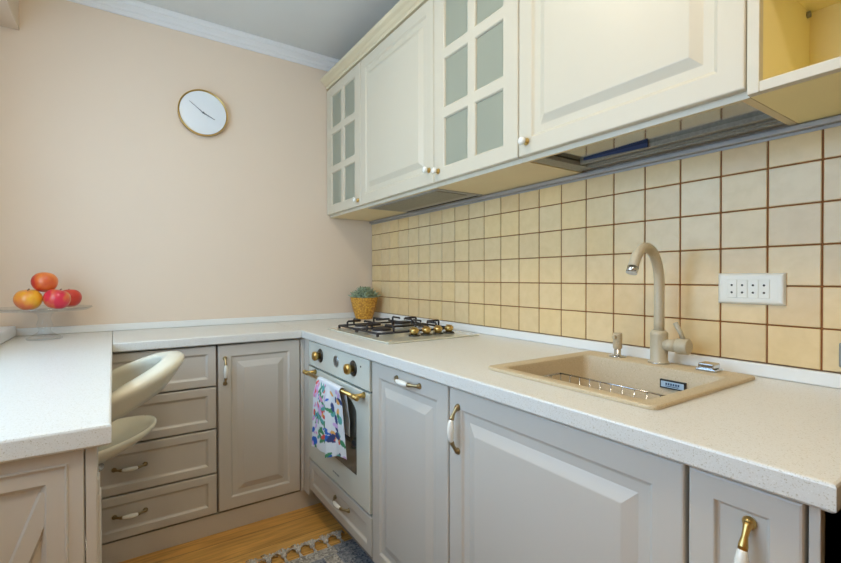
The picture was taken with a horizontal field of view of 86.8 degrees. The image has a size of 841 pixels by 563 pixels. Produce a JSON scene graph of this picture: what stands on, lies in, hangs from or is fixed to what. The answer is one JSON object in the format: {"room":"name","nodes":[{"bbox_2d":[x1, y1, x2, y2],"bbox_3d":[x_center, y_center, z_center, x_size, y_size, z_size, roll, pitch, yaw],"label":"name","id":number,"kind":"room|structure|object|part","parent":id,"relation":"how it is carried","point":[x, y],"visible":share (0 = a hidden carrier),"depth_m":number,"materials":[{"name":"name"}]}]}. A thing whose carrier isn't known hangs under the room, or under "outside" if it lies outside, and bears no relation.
{"room":"kitchen","nodes":[
{"label":"kitchen","id":0,"kind":"room"},
{"bbox_2d":[0,0,18,29],"bbox_3d":[-0.746,-0.102,0.211,0.320,2.330,3.700,0,1,-34],"label":"wall","id":1,"kind":"structure","parent":0,"point":[9,9],"depth_m":1.75,"materials":[{"name":"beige paint"}]},
{"bbox_2d":[0,326,15,343],"bbox_3d":[-1.145,0.209,0.875,0.213,0.042,2.124,0,1,-34],"label":"window sill","id":2,"kind":"structure","parent":1,"relation":"attached to","point":[6,332],"depth_m":1.69,"materials":[{"name":"white"}]},
{"bbox_2d":[0,0,371,339],"bbox_3d":[-1.157,-0.120,2.236,2.400,2.330,0.120,0,1,-34],"label":"wall","id":3,"kind":"structure","parent":0,"point":[105,191],"depth_m":2.10,"materials":[{"name":"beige paint"}]},
{"bbox_2d":[16,312,354,335],"bbox_3d":[-0.985,0.204,2.274,1.631,0.031,0.012,0,1,-34],"label":"strip","id":4,"kind":"object","parent":3,"relation":"attached to","point":[205,322],"visible":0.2,"depth_m":2.12,"materials":[{"name":"white stone"}]},
{"bbox_2d":[177,89,227,136],"bbox_3d":[-1.073,-0.831,2.197,0.224,0.224,0.028,0,1,-34],"label":"wall clock","id":5,"kind":"object","parent":3,"relation":"attached to","point":[200,111],"visible":1,"depth_m":2.19,"materials":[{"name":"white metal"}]},
{"bbox_2d":[67,0,338,71],"bbox_3d":[-0.965,-1.248,2.268,1.628,0.074,0.026,0,1,-34],"label":"trim","id":6,"kind":"structure","parent":3,"relation":"attached to","point":[134,9],"depth_m":2.21,"materials":[{"name":"white paint"}]},
{"bbox_2d":[119,503,351,562],"bbox_3d":[-0.090,1.088,0.662,2.400,0.060,3.900,0,1,-34],"label":"floor","id":7,"kind":"structure","parent":0,"point":[241,544],"depth_m":1.79,"materials":[{"name":"brown wood"}]},
{"bbox_2d":[0,447,101,562],"bbox_3d":[-0.671,0.664,0.674,0.308,0.783,0.049,0,1,-34],"label":"base cabinet","id":8,"kind":"object","parent":7,"relation":"on","point":[45,516],"visible":0.84,"depth_m":0.71,"materials":[{"name":"grey wood"}]},
{"bbox_2d":[0,331,111,463],"bbox_3d":[-1.089,0.246,1.273,0.360,0.035,1.555,0,1,-34],"label":"countertop","id":9,"kind":"structure","parent":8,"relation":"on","point":[56,394],"depth_m":0.92,"materials":[{"name":"white stone"}]},
{"bbox_2d":[0,305,92,340],"bbox_3d":[-1.471,0.162,1.741,0.304,0.124,0.304,0,1,-34],"label":"cake stand","id":10,"kind":"object","parent":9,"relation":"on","point":[42,310],"visible":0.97,"depth_m":1.72,"materials":[{"name":"clear glass"}]},
{"bbox_2d":[13,289,42,309],"bbox_3d":[-1.501,0.068,1.702,0.087,0.082,0.087,0,1,-13],"label":"apple","id":11,"kind":"object","parent":10,"relation":"on","point":[29,299],"visible":1,"depth_m":1.68,"materials":[{"name":"food"}]},
{"bbox_2d":[31,272,57,291],"bbox_3d":[-1.478,0.003,1.750,0.084,0.078,0.084,0,1,-9],"label":"apple","id":12,"kind":"object","parent":11,"relation":"on","point":[43,281],"visible":0.93,"depth_m":1.72,"materials":[{"name":"food"}]},
{"bbox_3d":[-1.471,0.108,1.740,0.304,0.016,0.304,0,1,-34],"label":"plate","id":13,"kind":"part","parent":10,"relation":"part of","materials":[{"name":"clear glass"}]},
{"bbox_2d":[43,289,70,308],"bbox_3d":[-1.426,0.068,1.746,0.087,0.080,0.087,0,1,-13],"label":"apple","id":14,"kind":"object","parent":10,"relation":"on","point":[52,298],"visible":1,"depth_m":1.72,"materials":[{"name":"red food"}]},
{"bbox_2d":[63,289,81,306],"bbox_3d":[-1.446,0.067,1.835,0.080,0.074,0.080,0,1,-3],"label":"apple","id":15,"kind":"object","parent":10,"relation":"on","point":[76,296],"visible":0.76,"depth_m":1.82,"materials":[{"name":"red food"}]},
{"bbox_3d":[-0.553,0.663,0.756,0.020,0.783,0.045,0,1,-34],"label":"corner post","id":16,"kind":"part","parent":8,"relation":"part of","materials":[{"name":"grey wood"}]},
{"bbox_2d":[85,351,183,502],"bbox_3d":[-0.985,0.645,1.370,0.460,0.816,0.445,0,1,-34],"label":"bar stool","id":17,"kind":"object","parent":7,"relation":"on","point":[134,383],"visible":0.46,"depth_m":1.36,"materials":[{"name":"cream plastic"},{"name":"chrome"}]},
{"bbox_3d":[-1.014,0.505,1.349,0.370,0.114,0.318,0,1,-34],"label":"seat","id":18,"kind":"part","parent":17,"relation":"part of","materials":[{"name":"beige plastic"}]},
{"bbox_3d":[-0.937,0.343,1.400,0.344,0.213,0.445,0,1,-34],"label":"backrest","id":19,"kind":"part","parent":17,"relation":"part of","materials":[{"name":"beige plastic"}]},
{"bbox_2d":[100,340,216,543],"bbox_3d":[-1.151,0.615,1.874,0.478,0.704,0.458,0,1,-34],"label":"drawer unit","id":20,"kind":"object","parent":7,"relation":"on","point":[168,477],"visible":0.42,"depth_m":1.75,"materials":[{"name":"grey wood"}]},
{"bbox_3d":[-1.086,0.699,1.664,0.116,0.019,0.036,0,1,-34],"label":"handle","id":21,"kind":"part","parent":20,"relation":"part of","materials":[{"name":"white ceramic"}]},
{"bbox_3d":[-1.086,0.875,1.665,0.116,0.019,0.036,0,1,-34],"label":"handle","id":22,"kind":"part","parent":20,"relation":"part of","materials":[{"name":"white ceramic"}]},
{"bbox_3d":[-1.044,0.703,1.716,0.472,0.178,0.018,0,1,-34],"label":"drawer","id":23,"kind":"part","parent":20,"relation":"part of","materials":[{"name":"grey wood"}]},
{"bbox_3d":[-1.044,0.879,1.717,0.472,0.162,0.018,0,1,-34],"label":"drawer","id":24,"kind":"part","parent":20,"relation":"part of","materials":[{"name":"grey wood"}]},
{"bbox_3d":[-1.044,0.349,1.712,0.472,0.165,0.018,0,1,-34],"label":"drawer","id":25,"kind":"part","parent":20,"relation":"part of","materials":[{"name":"grey wood"}]},
{"bbox_3d":[-1.044,0.523,1.714,0.472,0.170,0.018,0,1,-34],"label":"drawer","id":26,"kind":"part","parent":20,"relation":"part of","materials":[{"name":"grey wood"}]},
{"bbox_2d":[113,322,301,352],"bbox_3d":[-0.964,0.240,2.013,0.710,0.035,0.468,0,1,-34],"label":"countertop","id":27,"kind":"structure","parent":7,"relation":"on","point":[175,337],"depth_m":1.88,"materials":[{"name":"white stone"}]},
{"bbox_2d":[102,490,320,562],"bbox_3d":[-0.857,1.008,1.854,0.938,0.081,0.015,0,1,-34],"label":"plinth","id":28,"kind":"object","parent":7,"relation":"on","point":[134,546],"visible":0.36,"depth_m":1.82,"materials":[{"name":"wood"}]},
{"bbox_2d":[216,338,299,511],"bbox_3d":[-0.804,0.612,2.103,0.349,0.704,0.465,0,1,-34],"label":"base cabinet","id":29,"kind":"object","parent":7,"relation":"on","point":[258,383],"visible":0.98,"depth_m":1.93,"materials":[{"name":"grey wood"}]},
{"bbox_3d":[-0.806,0.372,1.841,0.019,0.122,0.035,0,1,-34],"label":"handle","id":30,"kind":"part","parent":29,"relation":"part of","materials":[{"name":"white ceramic"}]},
{"bbox_2d":[300,338,311,494],"bbox_3d":[-0.524,0.613,2.033,0.034,0.704,0.072,0,1,-34],"label":"post","id":31,"kind":"object","parent":7,"relation":"on","point":[304,343],"visible":0.7,"depth_m":2.04,"materials":[{"name":"grey wood"}]},
{"bbox_2d":[245,530,373,562],"bbox_3d":[-0.152,1.042,1.040,0.657,0.023,1.597,0,1,-34],"label":"rug","id":32,"kind":"object","parent":7,"relation":"on","point":[349,551],"visible":1,"depth_m":1.70,"materials":[{"name":"grey fabric"}]},
{"bbox_2d":[310,459,372,560],"bbox_3d":[-0.113,0.882,1.905,0.588,0.166,0.599,0,1,-34],"label":"drawer","id":33,"kind":"object","parent":7,"relation":"on","point":[358,523],"visible":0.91,"depth_m":1.70,"materials":[{"name":"grey wood"}]},
{"bbox_2d":[303,340,372,514],"bbox_3d":[-0.136,0.531,1.886,0.584,0.536,0.584,0,1,-34],"label":"oven","id":34,"kind":"object","parent":33,"relation":"on","point":[354,475],"visible":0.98,"depth_m":1.61,"materials":[{"name":"white metal"}]},
{"bbox_3d":[-0.437,0.312,1.863,0.037,0.058,0.058,0,1,-34],"label":"knob","id":35,"kind":"part","parent":34,"relation":"part of","materials":[{"name":"gold metal"}]},
{"bbox_2d":[312,376,349,459],"bbox_3d":[-0.336,0.516,1.673,0.067,0.275,0.265,0,1,-34],"label":"tea towel","id":36,"kind":"object","parent":34,"relation":"hanging from","point":[330,420],"visible":0.98,"depth_m":1.64,"materials":[{"name":"fabric"}]},
{"bbox_2d":[333,355,338,366],"bbox_3d":[-0.329,0.311,1.733,0.004,0.046,0.046,0,1,-34],"label":"clock","id":37,"kind":"object","parent":34,"relation":"on","point":[335,357],"depth_m":1.73,"materials":[{"name":"silver metal"}]},
{"bbox_3d":[-0.329,0.319,1.755,0.020,0.108,0.584,0,1,-34],"label":"control panel","id":38,"kind":"part","parent":34,"relation":"part of","materials":[{"name":"white metal"}]},
{"bbox_3d":[-0.258,0.314,1.598,0.037,0.058,0.058,0,1,-34],"label":"knob","id":39,"kind":"part","parent":34,"relation":"part of","materials":[{"name":"gold metal"}]},
{"bbox_3d":[-0.317,0.859,1.713,0.036,0.019,0.142,0,1,-34],"label":"handle","id":40,"kind":"part","parent":33,"relation":"part of","materials":[{"name":"white ceramic"}]},
{"bbox_2d":[372,361,449,562],"bbox_3d":[0.172,0.617,1.474,0.594,0.704,0.423,0,1,-34],"label":"base cabinet","id":41,"kind":"object","parent":7,"relation":"on","point":[411,413],"visible":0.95,"depth_m":1.30,"materials":[{"name":"grey wood"}]},
{"bbox_3d":[-0.050,0.295,1.301,0.036,0.019,0.142,0,1,-34],"label":"handle","id":42,"kind":"part","parent":41,"relation":"part of","materials":[{"name":"white ceramic"}]},
{"bbox_2d":[447,387,689,562],"bbox_3d":[0.453,0.620,1.056,0.594,0.704,0.579,0,1,-34],"label":"base cabinet","id":43,"kind":"object","parent":7,"relation":"on","point":[525,487],"visible":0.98,"depth_m":0.87,"materials":[{"name":"grey wood"}]},
{"bbox_3d":[0.081,0.370,1.107,0.036,0.128,0.019,0,1,-34],"label":"handle","id":44,"kind":"part","parent":43,"relation":"part of","materials":[{"name":"white ceramic"}]},
{"bbox_2d":[274,312,840,512],"bbox_3d":[0.089,0.226,1.626,0.604,0.066,2.285,0,1,-34],"label":"countertop","id":45,"kind":"structure","parent":43,"relation":"on","point":[782,438],"depth_m":0.83,"materials":[{"name":"white stone"}]},
{"bbox_2d":[348,286,381,318],"bbox_3d":[-0.326,0.120,2.580,0.194,0.191,0.192,0,1,-34],"label":"potted succulent","id":46,"kind":"object","parent":45,"relation":"on","point":[363,300],"visible":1,"depth_m":2.53,"materials":[{"name":"yellow wicker"}]},
{"bbox_2d":[328,316,478,343],"bbox_3d":[-0.094,0.197,1.939,0.430,0.049,0.565,0,1,-34],"label":"gas hob","id":47,"kind":"object","parent":45,"relation":"in","point":[405,331],"visible":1,"depth_m":1.84,"materials":[{"name":"beige metal"}]},
{"bbox_3d":[-0.267,0.204,2.018,0.096,0.021,0.096,0,1,-34],"label":"burner","id":48,"kind":"part","parent":47,"relation":"part of","materials":[{"name":"grey metal"}]},
{"bbox_3d":[-0.161,0.205,1.861,0.116,0.021,0.116,0,1,-34],"label":"burner","id":49,"kind":"part","parent":47,"relation":"part of","materials":[{"name":"grey metal"}]},
{"bbox_3d":[-0.025,0.199,1.769,0.047,0.035,0.047,0,1,-34],"label":"knob","id":50,"kind":"part","parent":47,"relation":"part of","materials":[{"name":"gold metal"}]},
{"bbox_3d":[0.024,0.199,1.802,0.047,0.035,0.047,0,1,-34],"label":"knob","id":51,"kind":"part","parent":47,"relation":"part of","materials":[{"name":"gold metal"}]},
{"bbox_3d":[0.072,0.199,1.835,0.047,0.035,0.047,0,1,-34],"label":"knob","id":52,"kind":"part","parent":47,"relation":"part of","materials":[{"name":"gold metal"}]},
{"bbox_3d":[0.119,0.198,1.866,0.047,0.035,0.047,0,1,-34],"label":"knob","id":53,"kind":"part","parent":47,"relation":"part of","materials":[{"name":"gold metal"}]},
{"bbox_3d":[0.338,0.207,1.782,0.011,0.031,2.264,0,1,-34],"label":"upstand strip","id":54,"kind":"part","parent":45,"relation":"part of","materials":[{"name":"white stone"}]},
{"bbox_2d":[488,351,754,409],"bbox_3d":[0.480,0.309,1.103,0.450,0.178,0.445,0,1,-34],"label":"sink","id":55,"kind":"object","parent":45,"relation":"in","point":[679,383],"visible":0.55,"depth_m":1.17,"materials":[{"name":"beige stone"}]},
{"bbox_2d":[544,373,664,398],"bbox_3d":[0.407,0.323,1.060,0.164,0.139,0.309,0,1,-34],"label":"wire basket","id":56,"kind":"object","parent":55,"relation":"in","point":[551,375],"visible":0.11,"depth_m":1.11,"materials":[{"name":"silver metal"}]},
{"bbox_2d":[609,332,626,357],"bbox_3d":[0.573,0.183,1.294,0.049,0.069,0.049,0,1,-34],"label":"soap dispenser","id":57,"kind":"object","parent":55,"relation":"on","point":[617,337],"visible":1,"depth_m":1.28,"materials":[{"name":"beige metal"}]},
{"bbox_2d":[695,361,722,372],"bbox_3d":[0.712,0.210,1.099,0.040,0.019,0.046,0,1,-34],"label":"drain control","id":58,"kind":"object","parent":55,"relation":"on","point":[707,366],"visible":1,"depth_m":1.09,"materials":[{"name":"silver metal"}]},
{"bbox_3d":[0.712,0.207,1.099,0.036,0.013,0.036,0,1,-34],"label":"knob","id":59,"kind":"part","parent":58,"relation":"part of","materials":[{"name":"silver metal"}]},
{"bbox_2d":[626,243,692,364],"bbox_3d":[0.611,0.059,1.146,0.165,0.321,0.104,0,1,-34],"label":"tap","id":60,"kind":"object","parent":45,"relation":"on","point":[660,344],"visible":1,"depth_m":1.18,"materials":[{"name":"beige metal"}]},
{"bbox_3d":[0.593,0.017,1.166,0.143,0.237,0.027,0,1,-32],"label":"spout","id":61,"kind":"part","parent":60,"relation":"part of","materials":[{"name":"beige metal"}]},
{"bbox_2d":[649,329,668,362],"bbox_3d":[0.642,0.175,1.198,0.049,0.088,0.049,0,1,-34],"label":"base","id":62,"kind":"object","parent":60,"relation":"attached to","point":[659,341],"depth_m":1.18,"materials":[{"name":"beige metal"}]},
{"bbox_3d":[0.668,0.146,1.160,0.041,0.084,0.062,0,1,-34],"label":"lever","id":63,"kind":"part","parent":60,"relation":"part of","materials":[{"name":"beige metal"}]},
{"bbox_2d":[689,466,840,562],"bbox_3d":[0.661,0.623,0.752,0.588,0.704,0.152,0,1,-34],"label":"base cabinet","id":64,"kind":"object","parent":7,"relation":"on","point":[730,521],"visible":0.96,"depth_m":0.59,"materials":[{"name":"grey wood"}]},
{"bbox_3d":[0.433,0.384,0.595,0.036,0.133,0.019,0,1,-34],"label":"handle","id":65,"kind":"part","parent":64,"relation":"part of","materials":[{"name":"gold metal"}]},
{"bbox_3d":[0.714,0.624,0.703,0.556,0.702,0.012,0,1,-34],"label":"panel","id":66,"kind":"part","parent":64,"relation":"part of","materials":[{"name":"grey wood"}]},
{"bbox_2d":[137,0,399,59],"bbox_3d":[-0.092,-1.312,0.641,2.400,0.080,3.900,0,1,-34],"label":"ceiling","id":67,"kind":"structure","parent":0,"point":[330,28],"depth_m":2.16,"materials":[{"name":"white paint"}]},
{"bbox_2d":[350,297,377,318],"bbox_3d":[-0.327,0.153,2.581,0.158,0.125,0.158,0,1,-34],"label":"pot","id":68,"kind":"object","parent":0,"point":[363,307],"depth_m":2.52,"materials":[{"name":"wicker"}]},
{"bbox_2d":[380,124,840,373],"bbox_3d":[0.788,-0.113,1.244,0.120,2.330,3.700,0,1,-34],"label":"wall","id":69,"kind":"structure","parent":0,"point":[783,125],"depth_m":1.21,"materials":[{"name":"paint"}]},
{"bbox_2d":[327,62,407,220],"bbox_3d":[-0.312,-0.735,2.460,0.320,0.735,0.435,0,1,-34],"label":"upper cabinet","id":70,"kind":"object","parent":69,"relation":"attached to","point":[344,98],"visible":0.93,"depth_m":2.38,"materials":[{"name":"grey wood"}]},
{"bbox_3d":[-0.458,-0.953,2.461,0.004,0.176,0.128,0,1,-34],"label":"pane","id":71,"kind":"part","parent":70,"relation":"part of","materials":[{"name":"green glass"}]},
{"bbox_3d":[-0.458,-0.737,2.463,0.004,0.176,0.128,0,1,-34],"label":"pane","id":72,"kind":"part","parent":70,"relation":"part of","materials":[{"name":"green glass"}]},
{"bbox_3d":[-0.458,-0.521,2.465,0.004,0.176,0.128,0,1,-34],"label":"pane","id":73,"kind":"part","parent":70,"relation":"part of","materials":[{"name":"green glass"}]},
{"bbox_3d":[-0.412,-0.737,2.393,0.018,0.712,0.432,0,1,-34],"label":"door","id":74,"kind":"part","parent":70,"relation":"part of","materials":[{"name":"white wood"}]},
{"bbox_3d":[-0.364,-0.952,2.322,0.004,0.176,0.128,0,1,-34],"label":"pane","id":75,"kind":"part","parent":70,"relation":"part of","materials":[{"name":"green glass"}]},
{"bbox_3d":[-0.364,-0.736,2.324,0.004,0.176,0.128,0,1,-34],"label":"pane","id":76,"kind":"part","parent":70,"relation":"part of","materials":[{"name":"green glass"}]},
{"bbox_3d":[-0.364,-0.520,2.326,0.004,0.176,0.128,0,1,-34],"label":"pane","id":77,"kind":"part","parent":70,"relation":"part of","materials":[{"name":"green glass"}]},
{"bbox_2d":[320,0,427,89],"bbox_3d":[0.315,-1.122,1.518,0.324,0.053,2.697,0,1,-34],"label":"crown molding","id":78,"kind":"structure","parent":69,"relation":"attached to","point":[403,9],"depth_m":2.06,"materials":[{"name":"beige wood"}]},
{"bbox_2d":[361,0,487,212],"bbox_3d":[-0.016,-0.731,2.021,0.320,0.735,0.622,0,1,-34],"label":"upper cabinet","id":79,"kind":"object","parent":69,"relation":"attached to","point":[397,77],"visible":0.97,"depth_m":1.89,"materials":[{"name":"white wood"}]},
{"bbox_3d":[-0.118,-0.733,1.952,0.022,0.712,0.619,0,1,-34],"label":"door","id":80,"kind":"part","parent":79,"relation":"part of","materials":[{"name":"white wood"}]},
{"bbox_3d":[0.021,-0.429,1.709,0.030,0.025,0.025,0,1,-34],"label":"knob","id":81,"kind":"part","parent":79,"relation":"part of","materials":[{"name":"white ceramic"}]},
{"bbox_2d":[431,0,575,193],"bbox_3d":[0.279,-0.728,1.583,0.320,0.735,0.433,0,1,-34],"label":"upper cabinet","id":82,"kind":"object","parent":69,"relation":"attached to","point":[476,42],"visible":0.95,"depth_m":1.50,"materials":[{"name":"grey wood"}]},
{"bbox_3d":[0.054,-0.413,1.659,0.030,0.025,0.025,0,1,-34],"label":"knob","id":83,"kind":"part","parent":82,"relation":"part of","materials":[{"name":"white ceramic"}]},
{"bbox_3d":[0.132,-0.947,1.585,0.004,0.175,0.130,0,1,-34],"label":"pane","id":84,"kind":"part","parent":82,"relation":"part of","materials":[{"name":"green glass"}]},
{"bbox_3d":[0.132,-0.730,1.587,0.004,0.175,0.130,0,1,-34],"label":"pane","id":85,"kind":"part","parent":82,"relation":"part of","materials":[{"name":"green glass"}]},
{"bbox_3d":[0.132,-0.514,1.589,0.004,0.175,0.130,0,1,-34],"label":"pane","id":86,"kind":"part","parent":82,"relation":"part of","materials":[{"name":"green glass"}]},
{"bbox_3d":[0.179,-0.730,1.515,0.018,0.712,0.430,0,1,-34],"label":"door","id":87,"kind":"part","parent":82,"relation":"part of","materials":[{"name":"white wood"}]},
{"bbox_3d":[0.227,-0.945,1.443,0.004,0.175,0.130,0,1,-34],"label":"pane","id":88,"kind":"part","parent":82,"relation":"part of","materials":[{"name":"green glass"}]},
{"bbox_3d":[0.228,-0.729,1.445,0.004,0.175,0.130,0,1,-34],"label":"pane","id":89,"kind":"part","parent":82,"relation":"part of","materials":[{"name":"green glass"}]},
{"bbox_3d":[0.228,-0.513,1.447,0.004,0.175,0.130,0,1,-34],"label":"pane","id":90,"kind":"part","parent":82,"relation":"part of","materials":[{"name":"green glass"}]},
{"bbox_2d":[372,122,840,372],"bbox_3d":[0.462,-0.082,1.613,0.008,0.548,2.718,0,1,-34],"label":"tile backsplash","id":91,"kind":"structure","parent":69,"relation":"attached to","point":[554,260],"depth_m":1.29,"materials":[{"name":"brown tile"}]},
{"bbox_2d":[369,114,840,224],"bbox_3d":[0.451,-0.349,1.603,0.016,0.020,2.717,0,1,-34],"label":"metal rail","id":92,"kind":"object","parent":91,"relation":"attached to","point":[829,122],"visible":1,"depth_m":1.26,"materials":[{"name":"metal"}]},
{"bbox_2d":[368,189,481,211],"bbox_3d":[-0.001,-0.361,2.034,0.232,0.006,0.585,0,1,-34],"label":"extractor hood","id":93,"kind":"object","parent":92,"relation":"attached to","point":[435,197],"visible":1,"depth_m":1.96,"materials":[{"name":"metal"}]},
{"bbox_2d":[718,273,785,305],"bbox_3d":[0.805,0.018,1.087,0.012,0.076,0.140,0,1,-34],"label":"socket plate","id":94,"kind":"object","parent":91,"relation":"attached to","point":[735,288],"visible":1,"depth_m":1.08,"materials":[{"name":"white plastic"}]},
{"bbox_2d":[839,343,840,366],"bbox_3d":[0.909,0.156,0.925,0.021,0.052,0.054,0,1,-34],"label":"socket","id":95,"kind":"object","parent":91,"relation":"attached to","point":[839,343],"visible":1,"depth_m":0.94,"materials":[{"name":"grey plastic"}]},
{"bbox_2d":[518,0,797,173],"bbox_3d":[0.564,-0.724,1.160,0.320,0.735,0.585,0,1,-34],"label":"upper cabinet","id":96,"kind":"object","parent":69,"relation":"attached to","point":[602,82],"visible":0.93,"depth_m":1.07,"materials":[{"name":"white wood"}]},
{"bbox_3d":[0.299,-0.410,1.296,0.030,0.025,0.025,0,1,-34],"label":"knob","id":97,"kind":"part","parent":96,"relation":"part of","materials":[{"name":"white ceramic"}]},
{"bbox_3d":[0.477,-0.381,1.104,0.010,0.050,0.552,0,1,-34],"label":"rail","id":98,"kind":"part","parent":96,"relation":"part of","materials":[{"name":"white wood"}]},
{"bbox_2d":[532,102,783,171],"bbox_3d":[0.579,-0.369,1.173,0.235,0.020,0.550,0,1,-34],"label":"drip tray","id":99,"kind":"object","parent":96,"relation":"on","point":[711,121],"depth_m":1.12,"materials":[{"name":"metal"}]},
{"bbox_2d":[747,0,840,123],"bbox_3d":[0.901,-0.721,0.685,0.290,0.735,0.576,0,1,-34],"label":"open shelf unit","id":100,"kind":"object","parent":69,"relation":"attached to","point":[794,46],"visible":1,"depth_m":0.88,"materials":[{"name":"beige wood"}]},
{"bbox_3d":[0.909,-0.602,0.691,0.260,0.018,0.542,0,1,-34],"label":"shelf","id":101,"kind":"part","parent":100,"relation":"part of","materials":[{"name":"yellow wood"}]}
]}

